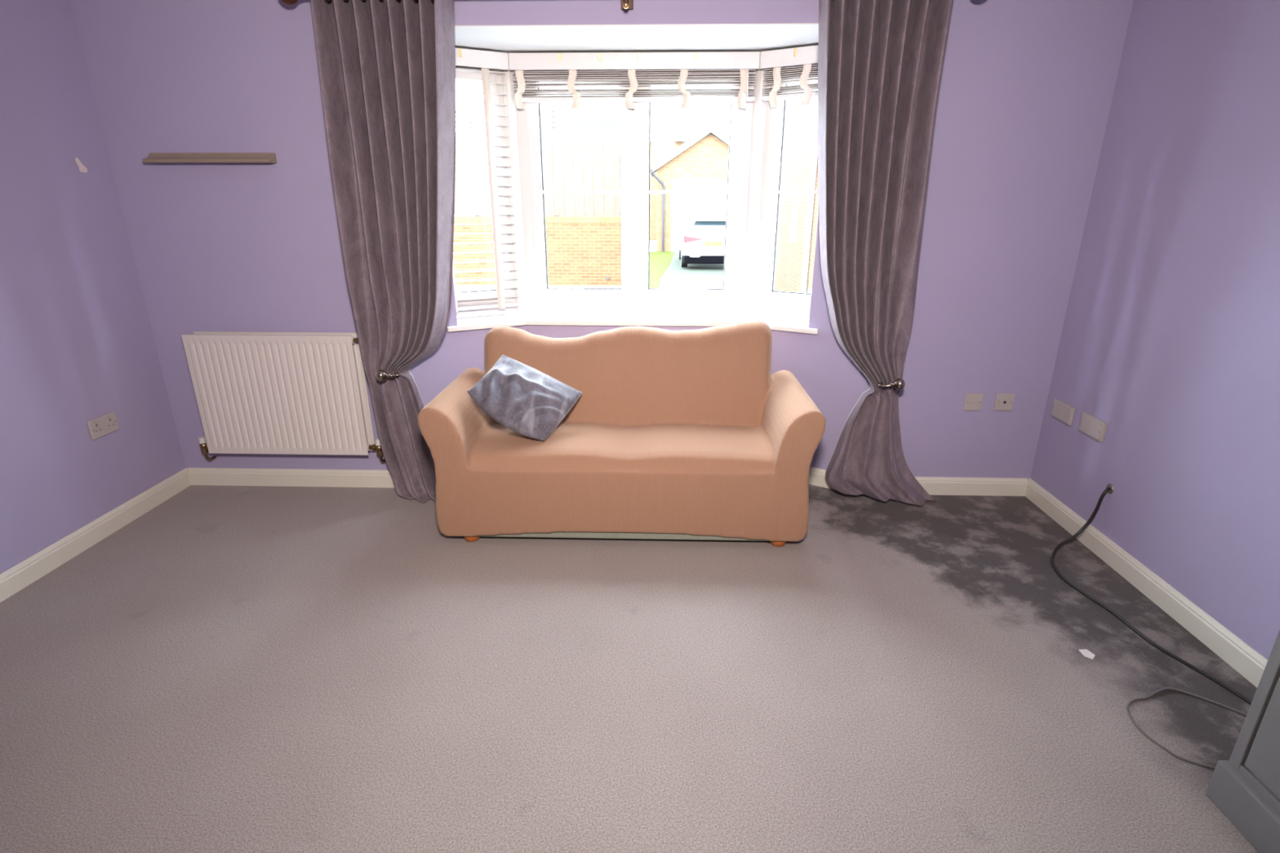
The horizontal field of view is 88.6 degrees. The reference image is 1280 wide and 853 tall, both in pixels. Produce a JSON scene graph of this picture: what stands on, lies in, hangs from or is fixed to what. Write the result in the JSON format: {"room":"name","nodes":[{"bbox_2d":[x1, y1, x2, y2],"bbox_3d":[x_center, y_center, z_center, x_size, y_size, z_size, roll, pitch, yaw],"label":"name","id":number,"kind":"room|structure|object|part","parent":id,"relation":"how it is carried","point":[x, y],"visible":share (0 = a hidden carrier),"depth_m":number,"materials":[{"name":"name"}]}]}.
{"room":"living room","nodes":[
{"label":"living room","id":0,"kind":"room"},
{"bbox_2d":[0,0,186,573],"bbox_3d":[-2.522,-0.036,1.000,0.120,2.540,4.720,1,19,2],"label":"wall","id":1,"kind":"structure","parent":0,"point":[77,346],"depth_m":2.73,"materials":[{"name":"purple paint"}]},
{"bbox_2d":[75,157,87,173],"bbox_3d":[-2.398,-1.121,2.816,0.002,0.060,0.048,1,19,2],"label":"plaster patch","id":2,"kind":"object","parent":1,"relation":"attached to","point":[82,167],"visible":1,"depth_m":2.81,"materials":[{"name":"pink paint"}]},
{"bbox_2d":[0,467,191,602],"bbox_3d":[-2.456,1.025,1.308,0.016,0.094,4.600,1,19,2],"label":"baseboard","id":3,"kind":"structure","parent":1,"relation":"attached to","point":[18,577],"depth_m":2.85,"materials":[{"name":"beige paint"}]},
{"bbox_2d":[86,411,119,439],"bbox_3d":[-2.401,-0.004,2.937,0.012,0.086,0.148,1,19,2],"label":"wall socket","id":4,"kind":"object","parent":1,"relation":"attached to","point":[99,427],"visible":1,"depth_m":2.93,"materials":[{"name":"white plastic"}]},
{"bbox_2d":[463,89,689,240],"bbox_3d":[-2.913,-13.399,33.684,10.600,7.020,6.600,1,19,2],"label":"sky","id":5,"kind":"structure","parent":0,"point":[669,130],"depth_m":31.12,"materials":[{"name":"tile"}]},
{"bbox_2d":[70,0,1133,479],"bbox_3d":[-0.194,-0.861,3.345,4.383,2.540,0.630,1,19,2],"label":"wall","id":6,"kind":"structure","parent":0,"point":[1027,87],"depth_m":2.96,"materials":[{"name":"purple paint"}]},
{"bbox_2d":[142,152,276,163],"bbox_3d":[-1.912,-1.194,2.913,0.568,0.043,0.065,1,19,2],"label":"wall shelf","id":7,"kind":"object","parent":6,"relation":"attached to","point":[153,157],"visible":1,"depth_m":2.91,"materials":[{"name":"beige paint"}]},
{"bbox_2d":[181,331,385,462],"bbox_3d":[-1.772,-0.131,3.264,0.942,0.677,0.100,1,19,2],"label":"radiator","id":8,"kind":"object","parent":6,"relation":"attached to","point":[256,393],"visible":0.98,"depth_m":3.21,"materials":[{"name":"white metal"}]},
{"bbox_2d":[376,368,399,381],"bbox_3d":[-1.188,-0.266,3.137,0.095,0.058,0.226,-1,19,-4],"label":"curtain holdback","id":9,"kind":"object","parent":6,"relation":"attached to","point":[381,375],"visible":0.75,"depth_m":3.04,"materials":[{"name":"silver metal"}]},
{"bbox_3d":[-1.196,-0.238,3.055,0.065,0.057,0.057,1,19,2],"label":"knob","id":10,"kind":"part","parent":9,"relation":"part of","materials":[{"name":"silver metal"}]},
{"bbox_3d":[-1.184,-0.265,3.149,0.049,0.017,0.202,-7,21,-20],"label":"hook arm","id":11,"kind":"part","parent":9,"relation":"part of","materials":[{"name":"silver metal"}]},
{"bbox_2d":[454,65,515,316],"bbox_3d":[-0.918,-1.217,3.387,0.492,1.285,0.069,-10,22,-26],"label":"window","id":12,"kind":"structure","parent":6,"relation":"in","point":[504,201],"depth_m":3.47,"materials":[{"name":"white plastic"}]},
{"bbox_2d":[452,47,519,312],"bbox_3d":[-0.906,-1.204,3.309,0.558,1.241,0.074,-10,22,-26],"label":"blind","id":13,"kind":"object","parent":12,"relation":"attached to","point":[485,60],"visible":0.62,"depth_m":3.32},
{"bbox_3d":[-0.912,-0.639,3.519,0.534,0.018,0.050,-10,22,-26],"label":"rail","id":14,"kind":"part","parent":13,"relation":"part of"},
{"bbox_2d":[501,53,528,312],"bbox_3d":[-0.668,-1.258,3.504,0.084,1.285,0.084,1,19,2],"label":"window post","id":15,"kind":"object","parent":6,"relation":"attached to","point":[512,130],"visible":0.63,"depth_m":3.47,"materials":[{"name":"white plastic"}]},
{"bbox_2d":[187,466,1027,496],"bbox_3d":[-0.200,0.232,3.563,4.351,0.094,0.347,1,19,2],"label":"baseboard","id":16,"kind":"structure","parent":6,"relation":"attached to","point":[939,486],"depth_m":3.44,"materials":[{"name":"beige paint"}]},
{"bbox_2d":[280,0,980,9],"bbox_3d":[-0.043,-1.732,2.625,2.824,0.118,0.139,1,19,2],"label":"pole","id":17,"kind":"object","parent":6,"relation":"attached to","point":[625,4],"visible":1,"depth_m":2.64,"materials":[{"name":"brown metal"}]},
{"bbox_2d":[310,0,455,502],"bbox_3d":[-1.045,-0.714,2.974,0.570,2.256,0.192,0,19,-1],"label":"curtain","id":18,"kind":"object","parent":17,"relation":"hanging from","point":[387,68],"visible":0.92,"depth_m":2.85,"materials":[{"name":"grey fabric"}]},
{"bbox_2d":[817,0,953,506],"bbox_3d":[1.096,-0.698,2.924,0.759,2.251,0.160,1,19,3],"label":"curtain","id":19,"kind":"object","parent":17,"relation":"hanging from","point":[881,62],"visible":0.99,"depth_m":2.81,"materials":[{"name":"grey fabric"}]},
{"bbox_2d":[446,311,818,334],"bbox_3d":[-0.037,-0.551,3.470,1.991,0.026,0.462,1,19,2],"label":"window sill","id":20,"kind":"structure","parent":6,"relation":"attached to","point":[513,319],"depth_m":3.46,"materials":[{"name":"white paint"}]},
{"bbox_2d":[515,69,754,312],"bbox_3d":[-0.029,-1.254,3.494,1.211,1.285,0.069,1,19,2],"label":"window","id":21,"kind":"structure","parent":6,"relation":"in","point":[634,295],"depth_m":3.52,"materials":[{"name":"white plastic"}]},
{"bbox_3d":[-0.311,-1.253,3.500,0.539,1.149,0.064,1,19,2],"label":"sash","id":22,"kind":"part","parent":21,"relation":"part of","materials":[{"name":"white plastic"}]},
{"bbox_2d":[508,51,759,108],"bbox_3d":[-0.030,-1.711,3.254,1.224,0.247,0.074,1,19,2],"label":"blind","id":23,"kind":"object","parent":21,"relation":"attached to","point":[742,65],"visible":1,"depth_m":3.24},
{"bbox_3d":[-0.030,-1.641,3.291,1.200,0.018,0.050,1,19,2],"label":"rail","id":24,"kind":"part","parent":23,"relation":"part of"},
{"bbox_3d":[0.256,-1.247,3.485,0.540,1.149,0.064,1,19,2],"label":"sash","id":25,"kind":"part","parent":21,"relation":"part of","materials":[{"name":"white plastic"}]},
{"bbox_2d":[742,52,768,314],"bbox_3d":[0.611,-1.244,3.468,0.084,1.285,0.084,1,19,2],"label":"window post","id":26,"kind":"object","parent":6,"relation":"attached to","point":[759,106],"visible":0.6,"depth_m":3.44,"materials":[{"name":"white plastic"}]},
{"bbox_2d":[754,63,817,319],"bbox_3d":[0.842,-1.193,3.322,0.492,1.285,0.107,12,22,29],"label":"window","id":27,"kind":"structure","parent":6,"relation":"in","point":[768,301],"depth_m":3.46,"materials":[{"name":"white plastic"}]},
{"bbox_3d":[0.661,-1.206,3.392,0.026,0.120,0.038,12,22,29],"label":"handle","id":28,"kind":"part","parent":27,"relation":"part of","materials":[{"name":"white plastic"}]},
{"bbox_2d":[760,44,818,106],"bbox_3d":[0.837,-1.655,3.095,0.558,0.247,0.074,12,22,29],"label":"blind","id":29,"kind":"object","parent":27,"relation":"attached to","point":[805,55],"visible":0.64,"depth_m":3.14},
{"bbox_3d":[0.843,-1.584,3.130,0.534,0.018,0.050,12,22,29],"label":"rail","id":30,"kind":"part","parent":29,"relation":"part of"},
{"bbox_2d":[877,377,905,390],"bbox_3d":[1.157,-0.217,3.075,0.109,0.066,0.222,1,19,2],"label":"curtain holdback","id":31,"kind":"object","parent":6,"relation":"attached to","point":[899,384],"visible":0.76,"depth_m":2.98,"materials":[{"name":"silver metal"}]},
{"bbox_3d":[1.151,-0.216,3.093,0.062,0.020,0.195,6,20,16],"label":"hook arm","id":32,"kind":"part","parent":31,"relation":"part of","materials":[{"name":"silver metal"}]},
{"bbox_3d":[1.176,-0.194,2.995,0.065,0.057,0.057,1,19,2],"label":"knob","id":33,"kind":"part","parent":31,"relation":"part of","materials":[{"name":"silver metal"}]},
{"bbox_2d":[963,393,983,410],"bbox_3d":[1.631,-0.119,3.208,0.086,0.086,0.010,1,19,2],"label":"wall plate","id":34,"kind":"object","parent":6,"relation":"attached to","point":[973,402],"visible":1,"depth_m":3.20,"materials":[{"name":"white plastic"}]},
{"bbox_2d":[993,393,1014,410],"bbox_3d":[1.780,-0.119,3.204,0.086,0.086,0.010,1,19,2],"label":"socket","id":35,"kind":"object","parent":6,"relation":"attached to","point":[1003,402],"visible":1,"depth_m":3.20,"materials":[{"name":"white plastic"}]},
{"bbox_2d":[0,484,1258,852],"bbox_3d":[-0.269,1.094,1.438,4.383,0.120,4.930,1,19,2],"label":"floor","id":36,"kind":"structure","parent":0,"point":[228,668],"depth_m":2.05,"materials":[{"name":"grey carpet"}]},
{"bbox_2d":[417,320,826,546],"bbox_3d":[-0.071,-0.006,3.054,1.672,0.882,0.720,1,19,2],"label":"sofa","id":37,"kind":"object","parent":36,"relation":"on","point":[683,434],"visible":0.99,"depth_m":2.83,"materials":[{"name":"orange fabric"}]},
{"bbox_3d":[-0.794,-0.091,3.030,0.226,0.269,0.687,1,19,2],"label":"armrest","id":38,"kind":"part","parent":37,"relation":"part of","materials":[{"name":"fabric"}]},
{"bbox_2d":[466,354,582,440],"bbox_3d":[-0.513,-0.126,2.941,0.411,0.302,0.341,6,20,17],"label":"cushion","id":39,"kind":"object","parent":37,"relation":"on","point":[522,398],"visible":1,"depth_m":2.88,"materials":[{"name":"fabric"}]},
{"bbox_2d":[462,422,779,479],"bbox_3d":[-0.076,0.098,2.927,1.322,0.105,0.412,1,19,2],"label":"seat cushion","id":40,"kind":"object","parent":37,"relation":"on","point":[572,451],"depth_m":2.79,"materials":[{"name":"fabric"}]},
{"bbox_3d":[-0.065,-0.260,3.177,1.417,0.486,0.315,1,19,2],"label":"backrest","id":41,"kind":"part","parent":37,"relation":"part of","materials":[{"name":"orange fabric"}]},
{"bbox_3d":[0.651,-0.076,2.989,0.226,0.269,0.687,1,19,2],"label":"armrest","id":42,"kind":"part","parent":37,"relation":"part of","materials":[{"name":"orange fabric"}]},
{"bbox_2d":[1078,648,1095,659],"bbox_3d":[1.501,0.763,2.196,0.038,0.002,0.050,1,19,2],"label":"paper scrap","id":43,"kind":"object","parent":36,"relation":"on","point":[1085,652],"visible":1,"depth_m":2.19,"materials":[{"name":"white paper"}]},
{"bbox_2d":[1050,483,1252,705],"bbox_3d":[1.815,0.570,2.277,0.275,0.314,1.146,1,19,2],"label":"power cable","id":44,"kind":"object","parent":36,"relation":"on","point":[1109,488],"visible":0.96,"depth_m":2.41,"materials":[{"name":"plastic"}]},
{"bbox_2d":[1125,687,1246,768],"bbox_3d":[1.614,0.861,1.908,0.381,0.009,0.276,-10,22,-27],"label":"cable","id":45,"kind":"object","parent":36,"relation":"on","point":[1130,702],"visible":0.88,"depth_m":1.95,"materials":[{"name":"black rubber"}]},
{"bbox_2d":[1205,630,1279,852],"bbox_3d":[1.657,0.778,0.984,0.475,0.780,1.210,1,19,2],"label":"base cabinet","id":46,"kind":"object","parent":36,"relation":"on","point":[1245,788],"visible":1,"depth_m":1.55,"materials":[{"name":"grey wood"}]},
{"bbox_3d":[1.470,0.650,1.242,0.012,0.570,0.557,1,19,2],"label":"door","id":47,"kind":"part","parent":46,"relation":"part of","materials":[{"name":"grey wood"}]},
{"bbox_2d":[454,22,818,53],"bbox_3d":[-0.036,-1.818,3.004,3.125,0.100,0.629,1,19,2],"label":"ceiling","id":48,"kind":"structure","parent":0,"point":[660,37],"depth_m":2.94,"materials":[{"name":"white paint"}]},
{"bbox_2d":[1030,0,1279,659],"bbox_3d":[1.979,0.012,0.874,0.120,2.540,4.720,1,19,2],"label":"wall","id":49,"kind":"structure","parent":0,"point":[1170,339],"depth_m":2.36,"materials":[{"name":"purple paint"}]},
{"bbox_2d":[1050,398,1075,425],"bbox_3d":[1.972,-0.068,3.062,0.018,0.086,0.148,1,19,2],"label":"outlet","id":50,"kind":"object","parent":49,"relation":"attached to","point":[1062,411],"visible":1,"depth_m":3.04,"materials":[{"name":"white plastic"}]},
{"bbox_2d":[1078,412,1107,442],"bbox_3d":[1.964,0.001,2.850,0.020,0.086,0.152,1,19,2],"label":"outlet","id":51,"kind":"object","parent":49,"relation":"attached to","point":[1091,425],"visible":1,"depth_m":2.83,"materials":[{"name":"white plastic"}]},
{"bbox_2d":[1025,478,1267,687],"bbox_3d":[1.909,1.071,1.185,0.016,0.094,4.600,1,19,2],"label":"baseboard","id":52,"kind":"structure","parent":49,"relation":"attached to","point":[1251,664],"depth_m":2.45,"materials":[{"name":"beige paint"}]},
{"label":"outside","id":53,"kind":"structure","parent":0,"visible":0},
{"bbox_2d":[455,240,808,319],"bbox_3d":[1.004,-9.127,32.281,80.000,0.100,59.250,1,19,2],"label":"ground","id":54,"kind":"structure","parent":53,"point":[652,243],"depth_m":15.71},
{"bbox_2d":[453,216,621,285],"bbox_3d":[-4.232,-4.237,15.838,8.560,1.600,0.285,1,19,2],"label":"brick wall","id":55,"kind":"structure","parent":54,"relation":"on","point":[582,251],"depth_m":15.68,"materials":[{"name":"brown brick"}]},
{"bbox_2d":[454,107,620,216],"bbox_3d":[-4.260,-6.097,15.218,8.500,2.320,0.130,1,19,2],"label":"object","id":56,"kind":"object","parent":55,"relation":"on","point":[580,162],"visible":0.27,"depth_m":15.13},
{"bbox_3d":[-3.864,-6.100,15.226,0.090,2.320,0.090,1,19,2],"label":"fence post","id":57,"kind":"part","parent":56,"relation":"part of","materials":[{"name":"white wood"}]},
{"bbox_3d":[-1.965,-6.080,15.172,0.090,2.320,0.090,1,19,2],"label":"fence post","id":58,"kind":"part","parent":56,"relation":"part of","materials":[{"name":"white wood"}]},
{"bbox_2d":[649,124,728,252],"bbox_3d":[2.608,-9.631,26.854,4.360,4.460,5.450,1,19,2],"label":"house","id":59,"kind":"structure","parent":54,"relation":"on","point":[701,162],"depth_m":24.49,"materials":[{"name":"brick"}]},
{"bbox_2d":[774,81,818,293],"bbox_3d":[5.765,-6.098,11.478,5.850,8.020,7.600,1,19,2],"label":"house","id":60,"kind":"structure","parent":54,"relation":"on","point":[798,212],"depth_m":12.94,"materials":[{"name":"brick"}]},
{"bbox_3d":[3.108,-4.204,13.290,0.007,0.760,0.220,1,19,2],"label":"pane","id":61,"kind":"part","parent":60,"relation":"part of","materials":[{"name":"glass"}]},
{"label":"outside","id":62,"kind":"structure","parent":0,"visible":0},
{"bbox_2d":[658,252,777,290],"bbox_3d":[2.182,-4.591,19.235,2.845,0.012,12.984,2,19,5],"label":"driveway","id":63,"kind":"structure","parent":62,"point":[695,275],"depth_m":17.67,"materials":[{"name":"white concrete"}]},
{"bbox_2d":[678,217,725,266],"bbox_3d":[2.231,-5.948,20.890,2.040,1.436,4.236,1,19,2],"label":"car","id":64,"kind":"object","parent":63,"relation":"on","point":[702,239],"visible":0.59,"depth_m":19.02,"materials":[{"name":"white paint"}]},
{"bbox_2d":[683,235,701,242],"bbox_3d":[1.522,-5.429,18.990,0.520,0.200,0.135,1,19,2],"label":"tail lamp","id":65,"kind":"object","parent":64,"relation":"attached to","point":[686,238],"depth_m":18.95,"materials":[{"name":"plastic"}]},
{"bbox_3d":[1.589,-4.981,19.058,0.340,0.110,0.100,1,19,2],"label":"exhaust trim","id":66,"kind":"part","parent":64,"relation":"part of","materials":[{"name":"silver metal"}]},
{"bbox_3d":[2.120,-5.290,18.956,0.520,0.120,0.055,1,19,2],"label":"number plate","id":67,"kind":"part","parent":64,"relation":"part of","materials":[{"name":"yellow plastic"}]},
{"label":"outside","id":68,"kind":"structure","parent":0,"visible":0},
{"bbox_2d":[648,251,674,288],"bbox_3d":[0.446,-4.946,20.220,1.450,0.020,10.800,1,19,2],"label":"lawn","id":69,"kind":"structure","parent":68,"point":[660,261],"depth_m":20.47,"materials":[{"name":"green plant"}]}
]}

